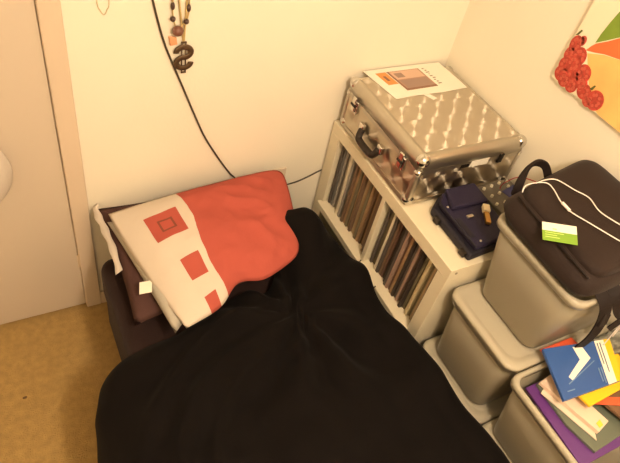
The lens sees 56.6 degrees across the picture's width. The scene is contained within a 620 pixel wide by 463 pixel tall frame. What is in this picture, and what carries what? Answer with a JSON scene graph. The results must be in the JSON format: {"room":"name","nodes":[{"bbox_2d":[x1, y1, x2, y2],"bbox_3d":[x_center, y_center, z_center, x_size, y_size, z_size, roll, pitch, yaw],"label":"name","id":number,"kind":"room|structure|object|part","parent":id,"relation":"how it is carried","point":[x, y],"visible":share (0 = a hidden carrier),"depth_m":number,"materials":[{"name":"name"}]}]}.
{"room":"bedroom","nodes":[
{"label":"bedroom","id":0,"kind":"room"},
{"bbox_2d":[0,302,120,462],"bbox_3d":[-0.247,1.345,1.661,3.030,0.100,3.100,-14,52,-25],"label":"floor","id":1,"kind":"structure","parent":0,"point":[61,360],"depth_m":2.16,"materials":[{"name":"carpet"}]},
{"bbox_2d":[101,259,273,360],"bbox_3d":[-0.031,0.781,1.875,0.840,0.438,1.805,-14,52,-25],"label":"bed","id":2,"kind":"object","parent":1,"relation":"on","point":[130,339],"visible":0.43,"depth_m":1.93,"materials":[{"name":"black fabric"}]},
{"bbox_2d":[92,202,279,325],"bbox_3d":[-0.394,0.037,2.048,0.635,0.096,0.482,-14,52,-25],"label":"pillow","id":3,"kind":"object","parent":2,"relation":"on","point":[144,307],"depth_m":1.91,"materials":[{"name":"brown fabric"}]},
{"bbox_3d":[-0.695,0.022,1.971,0.031,0.064,0.283,-16,53,-27],"label":"cotton strip","id":4,"kind":"part","parent":3,"relation":"part of","materials":[{"name":"white fabric"}]},
{"bbox_2d":[107,170,298,332],"bbox_3d":[-0.303,0.030,1.989,0.681,0.138,0.545,-14,52,-25],"label":"pillow","id":5,"kind":"object","parent":3,"relation":"on","point":[190,249],"visible":0.99,"depth_m":1.93,"materials":[{"name":"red fabric"}]},
{"bbox_2d":[95,207,509,462],"bbox_3d":[0.016,0.768,1.725,1.147,0.610,1.735,-14,52,-25],"label":"duvet","id":6,"kind":"object","parent":2,"relation":"on","point":[313,367],"visible":0.99,"depth_m":1.76,"materials":[{"name":"black fabric"}]},
{"bbox_2d":[312,120,493,346],"bbox_3d":[0.366,0.073,2.400,0.413,0.790,0.804,-14,52,-25],"label":"shelving unit","id":7,"kind":"object","parent":1,"relation":"on","point":[430,319],"visible":0.38,"depth_m":2.07,"materials":[{"name":"beige laminate"}]},
{"bbox_3d":[0.213,-0.189,2.612,0.393,0.690,0.062,-14,52,-25],"label":"panel","id":8,"kind":"part","parent":7,"relation":"part of","materials":[{"name":"beige laminate"}]},
{"bbox_2d":[328,146,344,202],"bbox_3d":[0.245,-0.267,2.463,0.315,0.315,0.012,-14,52,-25],"label":"record","id":9,"kind":"object","parent":7,"relation":"in","point":[343,147],"visible":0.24,"depth_m":2.39,"materials":[{"name":"brown"}]},
{"bbox_2d":[330,149,346,204],"bbox_3d":[0.256,-0.257,2.457,0.315,0.312,0.013,-14,52,-25],"label":"record","id":10,"kind":"object","parent":7,"relation":"in","point":[345,152],"visible":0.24,"depth_m":2.39,"materials":[{"name":"grey cardboard"}]},
{"bbox_2d":[332,151,349,206],"bbox_3d":[0.263,-0.248,2.450,0.315,0.312,0.012,-14,52,-25],"label":"record","id":11,"kind":"object","parent":7,"relation":"in","point":[347,158],"visible":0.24,"depth_m":2.38,"materials":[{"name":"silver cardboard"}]},
{"bbox_2d":[335,155,351,207],"bbox_3d":[0.278,-0.239,2.445,0.315,0.312,0.013,-14,52,-25],"label":"record","id":12,"kind":"object","parent":7,"relation":"in","point":[350,155],"visible":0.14,"depth_m":2.38,"materials":[{"name":"beige"}]},
{"bbox_2d":[335,157,353,214],"bbox_3d":[0.276,-0.215,2.420,0.315,0.315,0.014,-14,52,-25],"label":"record","id":13,"kind":"object","parent":7,"relation":"in","point":[352,159],"visible":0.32,"depth_m":2.34,"materials":[{"name":"beige"}]},
{"bbox_2d":[337,160,356,216],"bbox_3d":[0.284,-0.204,2.413,0.315,0.313,0.012,-14,52,-25],"label":"record","id":14,"kind":"object","parent":7,"relation":"in","point":[354,164],"visible":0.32,"depth_m":2.34,"materials":[{"name":"grey cardboard"}]},
{"bbox_2d":[340,164,359,221],"bbox_3d":[0.295,-0.183,2.397,0.315,0.312,0.013,-14,52,-25],"label":"record","id":15,"kind":"object","parent":7,"relation":"in","point":[357,169],"visible":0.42,"depth_m":2.32,"materials":[{"name":"brown"}]},
{"bbox_2d":[343,168,360,223],"bbox_3d":[0.309,-0.175,2.391,0.315,0.313,0.013,-14,52,-25],"label":"record","id":16,"kind":"object","parent":7,"relation":"in","point":[358,176],"visible":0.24,"depth_m":2.32,"materials":[{"name":"brown"}]},
{"bbox_2d":[344,170,363,226],"bbox_3d":[0.313,-0.164,2.381,0.315,0.315,0.013,-14,52,-25],"label":"record","id":17,"kind":"object","parent":7,"relation":"in","point":[362,172],"visible":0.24,"depth_m":2.31,"materials":[{"name":"brown"}]},
{"bbox_2d":[347,174,364,227],"bbox_3d":[0.325,-0.155,2.375,0.315,0.314,0.012,-14,52,-25],"label":"record","id":18,"kind":"object","parent":7,"relation":"in","point":[364,174],"visible":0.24,"depth_m":2.31,"materials":[{"name":"brown"}]},
{"bbox_2d":[347,175,368,230],"bbox_3d":[0.326,-0.144,2.364,0.315,0.316,0.014,-14,52,-25],"label":"record","id":19,"kind":"object","parent":7,"relation":"in","point":[365,181],"visible":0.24,"depth_m":2.29,"materials":[{"name":"brown"}]},
{"bbox_2d":[351,180,369,233],"bbox_3d":[0.341,-0.135,2.361,0.315,0.313,0.013,-14,52,-25],"label":"record","id":20,"kind":"object","parent":7,"relation":"in","point":[368,183],"visible":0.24,"depth_m":2.29,"materials":[{"name":"beige cardboard"}]},
{"bbox_2d":[353,181,370,233],"bbox_3d":[0.346,-0.125,2.351,0.315,0.315,0.012,-14,52,-25],"label":"record","id":21,"kind":"object","parent":7,"relation":"in","point":[370,181],"visible":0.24,"depth_m":2.28,"materials":[{"name":"brown cardboard"}]},
{"bbox_3d":[0.366,0.079,2.404,0.413,0.028,0.707,-14,52,-25],"label":"shelf","id":22,"kind":"part","parent":7,"relation":"part of","materials":[{"name":"beige laminate"}]},
{"bbox_2d":[353,183,373,238],"bbox_3d":[0.345,-0.113,2.340,0.315,0.315,0.014,-14,52,-25],"label":"record","id":23,"kind":"object","parent":7,"relation":"in","point":[371,184],"visible":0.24,"depth_m":2.27,"materials":[{"name":"brown"}]},
{"bbox_2d":[355,186,375,241],"bbox_3d":[0.355,-0.103,2.333,0.315,0.315,0.013,-14,52,-25],"label":"record","id":24,"kind":"object","parent":7,"relation":"in","point":[374,188],"visible":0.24,"depth_m":2.26,"materials":[{"name":"brown"}]},
{"bbox_2d":[358,189,378,243],"bbox_3d":[0.365,-0.093,2.328,0.315,0.312,0.013,-14,52,-25],"label":"record","id":25,"kind":"object","parent":7,"relation":"in","point":[374,199],"visible":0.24,"depth_m":2.26,"materials":[{"name":"brown cardboard"}]},
{"bbox_2d":[361,193,379,244],"bbox_3d":[0.378,-0.085,2.321,0.315,0.315,0.013,-14,52,-25],"label":"record","id":26,"kind":"object","parent":7,"relation":"in","point":[379,193],"visible":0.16,"depth_m":2.26,"materials":[{"name":"brown"}]},
{"bbox_2d":[361,196,379,246],"bbox_3d":[0.378,-0.072,2.311,0.315,0.312,0.013,-14,52,-25],"label":"record","id":27,"kind":"object","parent":7,"relation":"in","point":[379,196],"visible":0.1,"depth_m":2.25,"materials":[{"name":"brown cardboard"}]},
{"bbox_2d":[361,195,381,251],"bbox_3d":[0.374,-0.059,2.298,0.315,0.312,0.012,-14,52,-25],"label":"record","id":28,"kind":"object","parent":7,"relation":"in","point":[380,198],"visible":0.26,"depth_m":2.22,"materials":[{"name":"brown cardboard"}]},
{"bbox_2d":[369,208,392,262],"bbox_3d":[0.407,-0.019,2.266,0.315,0.314,0.011,-14,52,-25],"label":"record","id":29,"kind":"object","parent":7,"relation":"in","point":[390,212],"visible":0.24,"depth_m":2.19,"materials":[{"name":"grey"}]},
{"bbox_2d":[373,212,394,264],"bbox_3d":[0.420,-0.011,2.263,0.315,0.313,0.013,-14,52,-25],"label":"record","id":30,"kind":"object","parent":7,"relation":"in","point":[393,213],"visible":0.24,"depth_m":2.20,"materials":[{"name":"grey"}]},
{"bbox_2d":[373,214,396,269],"bbox_3d":[0.420,0.011,2.242,0.315,0.313,0.011,-14,52,-25],"label":"record","id":31,"kind":"object","parent":7,"relation":"in","point":[395,216],"visible":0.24,"depth_m":2.17,"materials":[{"name":"beige cardboard"}]},
{"bbox_2d":[375,217,399,272],"bbox_3d":[0.426,0.020,2.235,0.315,0.312,0.012,-14,52,-25],"label":"record","id":32,"kind":"object","parent":7,"relation":"in","point":[397,220],"visible":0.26,"depth_m":2.16,"materials":[{"name":"brown"}]},
{"bbox_2d":[378,221,401,274],"bbox_3d":[0.439,0.027,2.229,0.315,0.316,0.012,-14,52,-25],"label":"record","id":33,"kind":"object","parent":7,"relation":"in","point":[400,222],"visible":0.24,"depth_m":2.16,"materials":[{"name":"brown"}]},
{"bbox_2d":[380,224,403,276],"bbox_3d":[0.445,0.036,2.223,0.315,0.315,0.012,-14,52,-25],"label":"record","id":34,"kind":"object","parent":7,"relation":"in","point":[402,225],"visible":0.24,"depth_m":2.15,"materials":[{"name":"brown cardboard"}]},
{"bbox_2d":[383,226,404,278],"bbox_3d":[0.455,0.045,2.216,0.315,0.316,0.013,-14,52,-25],"label":"record","id":35,"kind":"object","parent":7,"relation":"in","point":[404,226],"visible":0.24,"depth_m":2.15,"materials":[{"name":"brown cardboard"}]},
{"bbox_2d":[383,228,405,281],"bbox_3d":[0.453,0.058,2.206,0.315,0.312,0.012,-14,52,-25],"label":"record","id":36,"kind":"object","parent":7,"relation":"in","point":[405,228],"visible":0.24,"depth_m":2.14,"materials":[{"name":"brown cardboard"}]},
{"bbox_2d":[383,229,408,285],"bbox_3d":[0.452,0.068,2.196,0.315,0.313,0.011,-14,52,-25],"label":"record","id":37,"kind":"object","parent":7,"relation":"in","point":[406,231],"visible":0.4,"depth_m":2.12,"materials":[{"name":"brown cardboard"}]},
{"bbox_2d":[384,232,411,287],"bbox_3d":[0.457,0.078,2.188,0.315,0.312,0.011,-14,52,-25],"label":"record","id":38,"kind":"object","parent":7,"relation":"in","point":[407,239],"visible":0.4,"depth_m":2.11,"materials":[{"name":"beige cardboard"}]},
{"bbox_2d":[388,236,412,289],"bbox_3d":[0.470,0.087,2.183,0.315,0.312,0.011,-14,52,-25],"label":"record","id":39,"kind":"object","parent":7,"relation":"in","point":[411,236],"visible":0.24,"depth_m":2.11,"materials":[{"name":"brown cardboard"}]},
{"bbox_2d":[388,238,414,293],"bbox_3d":[0.471,0.096,2.173,0.315,0.313,0.012,-14,52,-25],"label":"record","id":40,"kind":"object","parent":7,"relation":"in","point":[413,239],"visible":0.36,"depth_m":2.10,"materials":[{"name":"brown cardboard"}]},
{"bbox_2d":[390,241,417,295],"bbox_3d":[0.477,0.105,2.164,0.315,0.315,0.012,-14,52,-25],"label":"record","id":41,"kind":"object","parent":7,"relation":"in","point":[415,244],"visible":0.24,"depth_m":2.09,"materials":[{"name":"brown cardboard"}]},
{"bbox_2d":[394,245,418,297],"bbox_3d":[0.489,0.113,2.162,0.315,0.312,0.012,-14,52,-25],"label":"record","id":42,"kind":"object","parent":7,"relation":"in","point":[417,247],"visible":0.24,"depth_m":2.09,"materials":[{"name":"brown cardboard"}]},
{"bbox_2d":[394,246,422,300],"bbox_3d":[0.491,0.123,2.151,0.315,0.315,0.011,-14,52,-25],"label":"record","id":43,"kind":"object","parent":7,"relation":"in","point":[419,251],"visible":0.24,"depth_m":2.08,"materials":[{"name":"beige cardboard"}]},
{"bbox_2d":[397,251,426,306],"bbox_3d":[0.499,0.144,2.134,0.315,0.314,0.012,-14,52,-25],"label":"record","id":44,"kind":"object","parent":7,"relation":"in","point":[418,267],"visible":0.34,"depth_m":2.06,"materials":[{"name":"brown cardboard"}]},
{"bbox_3d":[0.440,-0.180,2.141,0.393,0.050,0.802,-14,52,-25],"label":"panel","id":45,"kind":"part","parent":7,"relation":"part of","materials":[{"name":"beige laminate"}]},
{"bbox_2d":[402,256,429,308],"bbox_3d":[0.517,0.150,2.133,0.315,0.313,0.013,-14,52,-25],"label":"record","id":46,"kind":"object","parent":7,"relation":"in","point":[427,259],"visible":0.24,"depth_m":2.06,"materials":[{"name":"brown cardboard"}]},
{"bbox_2d":[405,260,430,309],"bbox_3d":[0.525,0.160,2.126,0.315,0.314,0.011,-14,52,-25],"label":"record","id":47,"kind":"object","parent":7,"relation":"in","point":[429,260],"visible":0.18,"depth_m":2.05,"materials":[{"name":"beige cardboard"}]},
{"bbox_2d":[404,261,433,315],"bbox_3d":[0.520,0.171,2.112,0.315,0.315,0.011,-14,52,-25],"label":"record","id":48,"kind":"object","parent":7,"relation":"in","point":[430,266],"visible":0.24,"depth_m":2.04,"materials":[{"name":"beige cardboard"}]},
{"bbox_2d":[408,266,434,316],"bbox_3d":[0.537,0.178,2.111,0.315,0.315,0.013,-14,52,-25],"label":"record","id":49,"kind":"object","parent":7,"relation":"in","point":[433,268],"visible":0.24,"depth_m":2.04,"materials":[{"name":"brown cardboard"}]},
{"bbox_2d":[409,267,436,319],"bbox_3d":[0.537,0.188,2.102,0.315,0.313,0.011,-14,52,-25],"label":"record","id":50,"kind":"object","parent":7,"relation":"in","point":[435,269],"visible":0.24,"depth_m":2.03,"materials":[{"name":"beige cardboard"}]},
{"bbox_2d":[340,66,526,204],"bbox_3d":[0.429,-0.372,2.135,0.511,0.216,0.499,-14,52,-25],"label":"flight case","id":51,"kind":"object","parent":7,"relation":"on","point":[424,146],"visible":0.84,"depth_m":2.01,"materials":[{"name":"silver metal"}]},
{"bbox_3d":[0.141,-0.476,2.195,0.024,0.123,0.024,-14,52,-25],"label":"corner post","id":52,"kind":"part","parent":51,"relation":"part of","materials":[{"name":"silver metal"}]},
{"bbox_3d":[0.162,-0.466,2.108,0.010,0.060,0.022,-14,52,-25],"label":"lever","id":53,"kind":"part","parent":51,"relation":"part of","materials":[{"name":"silver metal"}]},
{"bbox_3d":[0.170,-0.546,2.118,0.048,0.047,0.048,-14,52,-25],"label":"lid corner","id":54,"kind":"part","parent":51,"relation":"part of","materials":[{"name":"silver metal"}]},
{"bbox_3d":[0.303,-0.239,1.927,0.010,0.060,0.022,-14,52,-25],"label":"lever","id":55,"kind":"part","parent":51,"relation":"part of","materials":[{"name":"silver metal"}]},
{"bbox_3d":[0.344,-0.150,1.935,0.024,0.123,0.024,-14,52,-25],"label":"corner post","id":56,"kind":"part","parent":51,"relation":"part of","materials":[{"name":"silver metal"}]},
{"bbox_2d":[363,62,466,98],"bbox_3d":[0.400,-0.572,2.169,0.370,0.002,0.190,-14,52,-25],"label":"printed sheet","id":57,"kind":"object","parent":51,"relation":"on","point":[429,78],"visible":1,"depth_m":2.17,"materials":[{"name":"white paper"}]},
{"bbox_3d":[0.426,-0.312,2.209,0.468,0.022,0.488,-14,52,-25],"label":"trim","id":58,"kind":"part","parent":51,"relation":"part of","materials":[{"name":"silver metal"}]},
{"bbox_3d":[0.366,-0.229,1.865,0.048,0.047,0.048,-14,52,-25],"label":"lid corner","id":59,"kind":"part","parent":51,"relation":"part of","materials":[{"name":"silver metal"}]},
{"bbox_3d":[0.451,-0.406,2.111,0.468,0.016,0.488,-14,52,-25],"label":"trim","id":60,"kind":"part","parent":51,"relation":"part of","materials":[{"name":"silver metal"}]},
{"bbox_3d":[0.457,-0.430,2.086,0.468,0.050,0.488,-14,52,-25],"label":"lid frame","id":61,"kind":"part","parent":51,"relation":"part of","materials":[{"name":"silver metal"}]},
{"bbox_3d":[0.458,-0.433,2.082,0.412,0.040,0.432,-14,52,-25],"label":"lid panel","id":62,"kind":"part","parent":51,"relation":"part of","materials":[{"name":"beige"}]},
{"bbox_3d":[0.540,-0.196,2.030,0.428,0.119,0.017,-14,52,-25],"label":"panel","id":63,"kind":"part","parent":51,"relation":"part of","materials":[{"name":"beige"}]},
{"bbox_3d":[0.736,-0.245,2.122,0.024,0.123,0.024,-14,52,-25],"label":"corner post","id":64,"kind":"part","parent":51,"relation":"part of","materials":[{"name":"silver metal"}]},
{"bbox_3d":[0.746,-0.321,2.046,0.048,0.047,0.048,-14,52,-25],"label":"lid corner","id":65,"kind":"part","parent":51,"relation":"part of","materials":[{"name":"silver metal"}]},
{"bbox_3d":[0.539,0.335,2.194,0.393,0.690,0.050,-14,52,-25],"label":"panel","id":66,"kind":"part","parent":7,"relation":"part of","materials":[{"name":"beige laminate"}]},
{"bbox_2d":[430,183,499,259],"bbox_3d":[0.544,-0.041,1.950,0.230,0.070,0.269,-14,52,-25],"label":"pouch","id":67,"kind":"object","parent":7,"relation":"on","point":[458,211],"visible":0.95,"depth_m":1.92,"materials":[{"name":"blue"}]},
{"bbox_2d":[481,203,490,224],"bbox_3d":[0.596,-0.059,1.940,0.024,0.018,0.085,12,46,-3],"label":"lighter","id":68,"kind":"object","parent":67,"relation":"on","point":[486,210],"visible":1,"depth_m":1.94,"materials":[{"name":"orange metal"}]},
{"bbox_2d":[477,179,513,215],"bbox_3d":[0.700,-0.112,2.073,0.166,0.046,0.169,-14,52,-25],"label":"control panel","id":69,"kind":"object","parent":7,"relation":"on","point":[496,197],"visible":0.59,"depth_m":2.07,"materials":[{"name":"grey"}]},
{"bbox_2d":[500,177,536,188],"bbox_3d":[0.703,-0.153,1.956,0.035,0.190,0.188,2,47,-13],"label":"cable","id":70,"kind":"object","parent":69,"relation":"attached to","point":[514,177],"visible":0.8,"depth_m":1.95,"materials":[{"name":"red plastic"}]},
{"bbox_2d":[423,334,510,425],"bbox_3d":[0.636,0.609,2.231,0.454,0.399,0.343,-14,52,-25],"label":"storage box","id":71,"kind":"object","parent":1,"relation":"on","point":[485,413],"visible":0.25,"depth_m":1.98,"materials":[{"name":"plastic"}]},
{"bbox_2d":[437,278,607,404],"bbox_3d":[0.693,0.359,1.983,0.456,0.313,0.325,-14,52,-25],"label":"storage box","id":72,"kind":"object","parent":71,"relation":"on","point":[478,348],"visible":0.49,"depth_m":1.84,"materials":[{"name":"plastic"}]},
{"bbox_3d":[0.719,0.260,1.879,0.456,0.022,0.325,-14,52,-25],"label":"lid","id":73,"kind":"part","parent":72,"relation":"part of","materials":[{"name":"white plastic"}]},
{"bbox_2d":[483,212,607,347],"bbox_3d":[0.768,0.134,1.791,0.380,0.291,0.360,-14,52,-25],"label":"storage box","id":74,"kind":"object","parent":72,"relation":"on","point":[536,307],"visible":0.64,"depth_m":1.69,"materials":[{"name":"plastic"}]},
{"bbox_2d":[504,159,619,347],"bbox_3d":[0.774,0.068,1.730,0.419,0.376,0.479,-14,52,-25],"label":"laptop bag","id":75,"kind":"object","parent":74,"relation":"on","point":[590,267],"visible":0.91,"depth_m":1.59,"materials":[{"name":"black fabric"}]},
{"bbox_3d":[0.667,-0.168,1.724,0.169,0.085,0.049,-21,55,-30],"label":"carry handle","id":76,"kind":"part","parent":75,"relation":"part of","materials":[{"name":"black fabric"}]},
{"bbox_2d":[542,222,577,244],"bbox_3d":[0.659,0.004,1.520,0.095,0.013,0.073,15,45,1],"label":"card","id":77,"kind":"object","parent":75,"relation":"on","point":[561,233],"visible":1,"depth_m":1.52,"materials":[{"name":"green paper"}]},
{"bbox_2d":[522,178,619,345],"bbox_3d":[0.774,0.085,1.695,0.446,0.358,0.107,36,49,20],"label":"earphones","id":78,"kind":"object","parent":75,"relation":"on","point":[566,207],"visible":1,"depth_m":1.62,"materials":[{"name":"white plastic"}]},
{"bbox_2d":[483,417,512,462],"bbox_3d":[0.789,0.857,2.033,0.456,0.399,0.357,-14,52,-25],"label":"storage box","id":79,"kind":"object","parent":1,"relation":"on","point":[489,426],"visible":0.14,"depth_m":1.90,"materials":[{"name":"plastic"}]},
{"bbox_2d":[494,336,619,462],"bbox_3d":[0.841,0.612,1.784,0.460,0.305,0.377,-14,52,-25],"label":"storage box","id":80,"kind":"object","parent":79,"relation":"on","point":[520,428],"visible":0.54,"depth_m":1.71,"materials":[{"name":"plastic"}]},
{"bbox_2d":[535,405,560,439],"bbox_3d":[0.819,0.620,1.802,0.259,0.246,0.197,-14,52,-25],"label":"paper stack","id":81,"kind":"object","parent":80,"relation":"in","point":[535,405],"visible":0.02,"depth_m":1.72,"materials":[{"name":"white paper"}]},
{"bbox_2d":[525,381,619,462],"bbox_3d":[0.825,0.526,1.711,0.310,0.008,0.250,-14,52,-25],"label":"folder","id":82,"kind":"object","parent":81,"relation":"on","point":[579,450],"visible":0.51,"depth_m":1.64,"materials":[{"name":"purple plastic"}]},
{"bbox_2d":[536,382,619,452],"bbox_3d":[0.846,0.510,1.717,0.280,0.010,0.230,-14,52,-25],"label":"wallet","id":83,"kind":"object","parent":82,"relation":"on","point":[610,431],"visible":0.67,"depth_m":1.65,"materials":[{"name":"grey"}]},
{"bbox_2d":[541,389,596,439],"bbox_3d":[0.763,0.520,1.676,0.059,0.004,0.188,-31,60,-35],"label":"leaflet","id":84,"kind":"object","parent":83,"relation":"on","point":[544,393],"visible":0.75,"depth_m":1.66,"materials":[{"name":"beige paper"}]},
{"bbox_2d":[539,375,607,433],"bbox_3d":[0.768,0.499,1.682,0.068,0.014,0.197,-26,58,-33],"label":"pad","id":85,"kind":"object","parent":83,"relation":"on","point":[589,416],"visible":0.77,"depth_m":1.67,"materials":[{"name":"beige paper"}]},
{"bbox_2d":[596,420,602,427],"bbox_3d":[0.824,0.547,1.638,0.021,0.001,0.019,-14,52,-25],"label":"sticker","id":86,"kind":"object","parent":85,"relation":"on","point":[599,423],"visible":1,"depth_m":1.64,"materials":[{"name":"yellow paper"}]},
{"bbox_2d":[596,353,619,418],"bbox_3d":[0.923,0.474,1.722,0.245,0.016,0.210,-14,52,-25],"label":"magazine","id":87,"kind":"object","parent":83,"relation":"on","point":[615,409],"depth_m":1.68,"materials":[{"name":"orange paper"}]},
{"bbox_2d":[579,354,619,406],"bbox_3d":[0.858,0.432,1.712,0.250,0.008,0.125,-14,52,-25],"label":"booklet","id":88,"kind":"object","parent":87,"relation":"on","point":[591,398],"visible":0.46,"depth_m":1.67,"materials":[{"name":"yellow paper"}]},
{"bbox_2d":[542,339,619,401],"bbox_3d":[0.818,0.406,1.698,0.255,0.033,0.156,-4,48,-17],"label":"booklet","id":89,"kind":"object","parent":88,"relation":"on","point":[575,372],"visible":0.98,"depth_m":1.69,"materials":[{"name":"blue paper"}]},
{"bbox_3d":[0.822,0.412,1.713,0.205,0.005,0.115,-14,52,-25],"label":"notebook","id":90,"kind":"object","parent":88,"relation":"on","visible":0},
{"bbox_2d":[540,337,577,351],"bbox_3d":[0.771,0.370,1.730,0.142,0.006,0.088,-14,52,-25],"label":"booklet","id":91,"kind":"object","parent":90,"relation":"on","point":[569,341],"visible":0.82,"depth_m":1.75,"materials":[{"name":"orange paper"}]},
{"bbox_3d":[0.917,0.497,1.689,0.202,0.003,0.029,5,46,-9],"label":"orange strip","id":92,"kind":"part","parent":87,"relation":"part of","materials":[{"name":"orange paper"}]},
{"bbox_2d":[594,330,619,353],"bbox_3d":[0.952,0.347,1.805,0.121,0.038,0.077,-14,52,-25],"label":"plastic bag","id":93,"kind":"object","parent":80,"relation":"in","point":[616,348],"visible":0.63,"depth_m":1.81,"materials":[{"name":"beige plastic"}]},
{"bbox_2d":[60,0,469,290],"bbox_3d":[-0.724,-0.558,1.579,2.930,2.433,0.100,-14,52,-25],"label":"wall","id":94,"kind":"structure","parent":0,"point":[266,85],"depth_m":1.96,"materials":[{"name":"paint"}]},
{"bbox_2d":[0,0,85,324],"bbox_3d":[-1.103,-0.302,1.551,0.768,1.968,0.046,-14,52,-25],"label":"door","id":95,"kind":"structure","parent":94,"relation":"in","point":[40,273],"depth_m":1.89,"materials":[{"name":"beige paint"}]},
{"bbox_2d":[0,150,12,201],"bbox_3d":[-0.981,-0.187,1.700,0.177,0.291,0.072,-14,52,-25],"label":"cloth bundle","id":96,"kind":"object","parent":95,"relation":"hanging from","point":[6,172],"visible":1,"depth_m":1.74,"materials":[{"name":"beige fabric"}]},
{"bbox_2d":[34,0,101,306],"bbox_3d":[-1.101,-0.318,1.527,0.890,2.049,0.064,-14,52,-25],"label":"trim","id":97,"kind":"structure","parent":94,"relation":"attached to","point":[48,12],"depth_m":1.77,"materials":[{"name":"beige paint"}]},
{"bbox_2d":[96,0,109,14],"bbox_3d":[-0.545,-0.658,1.499,0.038,0.199,0.003,-14,52,-25],"label":"loop","id":98,"kind":"object","parent":94,"relation":"hanging from","point":[96,0],"visible":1,"depth_m":1.55,"materials":[{"name":"beige"}]},
{"bbox_2d":[100,290,106,302],"bbox_3d":[-0.244,0.122,2.704,1.426,0.075,0.012,-14,52,-25],"label":"baseboard","id":99,"kind":"structure","parent":94,"relation":"attached to","point":[103,298],"depth_m":2.40,"materials":[{"name":"beige paint"}]},
{"bbox_2d":[168,0,190,45],"bbox_3d":[-0.361,-0.651,1.625,0.071,0.285,0.030,-14,52,-25],"label":"necklace","id":100,"kind":"object","parent":94,"relation":"hanging from","point":[177,30],"visible":1,"depth_m":1.68,"materials":[{"name":"gold metal"}]},
{"bbox_2d":[173,0,193,72],"bbox_3d":[-0.366,-0.628,1.667,0.068,0.384,0.009,-14,52,-25],"label":"necklace","id":101,"kind":"object","parent":94,"relation":"hanging from","point":[182,46],"visible":0.94,"depth_m":1.75,"materials":[{"name":"brown metal"}]},
{"bbox_3d":[-0.370,-0.662,1.624,0.039,0.278,0.006,-14,52,-25],"label":"chain","id":102,"kind":"part","parent":101,"relation":"part of","materials":[{"name":"gold metal"}]},
{"bbox_2d":[173,41,193,72],"bbox_3d":[-0.388,-0.533,1.766,0.064,0.107,0.006,-14,52,-25],"label":"pendant","id":103,"kind":"object","parent":101,"relation":"attached to","point":[183,46],"depth_m":1.76,"materials":[{"name":"brown metal"}]},
{"bbox_3d":[-0.348,-0.667,1.635,0.021,0.278,0.006,-14,52,-25],"label":"chain","id":104,"kind":"part","parent":101,"relation":"part of","materials":[{"name":"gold metal"}]},
{"bbox_2d":[152,0,234,177],"bbox_3d":[-0.349,-0.461,1.894,0.352,1.021,0.007,-14,52,-25],"label":"cable","id":105,"kind":"object","parent":94,"relation":"attached to","point":[153,2],"visible":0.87,"depth_m":1.84,"materials":[{"name":"brown plastic"}]},
{"bbox_2d":[273,167,286,176],"bbox_3d":[-0.128,-0.232,2.352,0.063,0.063,0.012,-14,52,-25],"label":"wall socket","id":106,"kind":"object","parent":94,"relation":"attached to","point":[283,170],"visible":0.35,"depth_m":2.34,"materials":[{"name":"beige paint"}]},
{"bbox_2d":[287,169,321,184],"bbox_3d":[-0.045,-0.220,2.428,0.224,0.067,0.014,-14,52,-25],"label":"cable","id":107,"kind":"object","parent":94,"relation":"attached to","point":[321,169],"visible":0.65,"depth_m":2.44,"materials":[{"name":"brown plastic"}]},
{"bbox_2d":[445,0,619,340],"bbox_3d":[1.268,0.174,1.375,0.100,2.433,3.100,-14,52,-25],"label":"wall","id":108,"kind":"structure","parent":0,"point":[509,52],"depth_m":1.97,"materials":[{"name":"paint"}]},
{"bbox_2d":[552,0,619,131],"bbox_3d":[0.984,-0.496,1.485,0.024,0.624,0.622,-14,52,-25],"label":"print","id":109,"kind":"object","parent":108,"relation":"attached to","point":[588,69],"visible":1,"depth_m":1.72,"materials":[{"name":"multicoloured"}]}
]}

